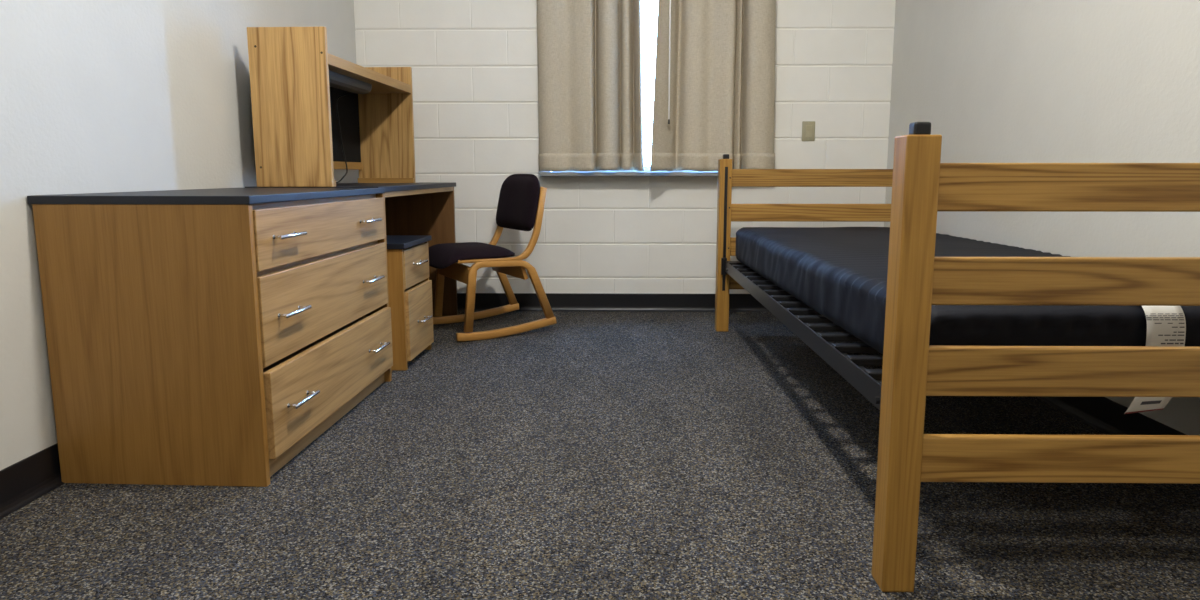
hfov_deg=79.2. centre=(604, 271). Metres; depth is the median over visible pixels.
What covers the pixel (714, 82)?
window curtain
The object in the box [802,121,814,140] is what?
light switch
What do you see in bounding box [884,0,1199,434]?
wall
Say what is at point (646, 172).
windowsill
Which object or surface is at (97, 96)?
wall
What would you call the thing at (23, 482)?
baseboard
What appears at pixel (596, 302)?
baseboard
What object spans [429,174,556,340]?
desk chair
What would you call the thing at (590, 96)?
window curtain
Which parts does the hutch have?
panel, rail, panel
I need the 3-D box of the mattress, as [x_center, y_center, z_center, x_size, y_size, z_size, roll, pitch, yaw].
[1.092,0.033,2.537,0.895,0.231,2.180,0,8,0]
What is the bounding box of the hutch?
[247,27,415,186]
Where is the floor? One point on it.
(585, 455)
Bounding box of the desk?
[245,182,457,371]
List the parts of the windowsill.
sill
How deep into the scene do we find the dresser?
1.88 m
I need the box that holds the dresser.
[27,188,392,486]
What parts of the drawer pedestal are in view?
panel, drawer, panel, drawer, handle, handle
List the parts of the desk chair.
seat, leg frame, post, post, leg frame, backrest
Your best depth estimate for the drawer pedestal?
3.04 m
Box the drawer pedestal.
[386,235,433,370]
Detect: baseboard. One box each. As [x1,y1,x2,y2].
[0,443,63,519]
[457,293,769,311]
[1035,396,1186,434]
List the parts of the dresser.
panel, handle, handle, handle, rail, drawer, drawer, drawer, handle, handle, panel, handle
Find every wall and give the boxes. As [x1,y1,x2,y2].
[0,0,358,469]
[354,0,895,293]
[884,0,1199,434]
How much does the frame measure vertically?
0.908 m
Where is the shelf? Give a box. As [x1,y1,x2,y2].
[328,53,410,93]
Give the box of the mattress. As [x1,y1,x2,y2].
[736,227,1199,413]
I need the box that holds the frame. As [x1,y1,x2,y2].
[715,122,1199,591]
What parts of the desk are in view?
panel, panel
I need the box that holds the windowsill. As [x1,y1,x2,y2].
[540,166,717,175]
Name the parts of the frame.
post, rail, rail, rail, rail, rail, post, rail, rail, rail, rail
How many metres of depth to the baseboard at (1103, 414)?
2.29 m
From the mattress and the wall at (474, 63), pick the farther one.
the wall at (474, 63)
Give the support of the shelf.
attached to the hutch
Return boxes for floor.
[0,311,1199,599]
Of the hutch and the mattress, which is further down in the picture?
the mattress
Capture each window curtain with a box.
[537,0,643,171]
[650,0,775,170]
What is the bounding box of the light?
[329,70,371,182]
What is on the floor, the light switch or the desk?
the desk
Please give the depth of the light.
3.49 m

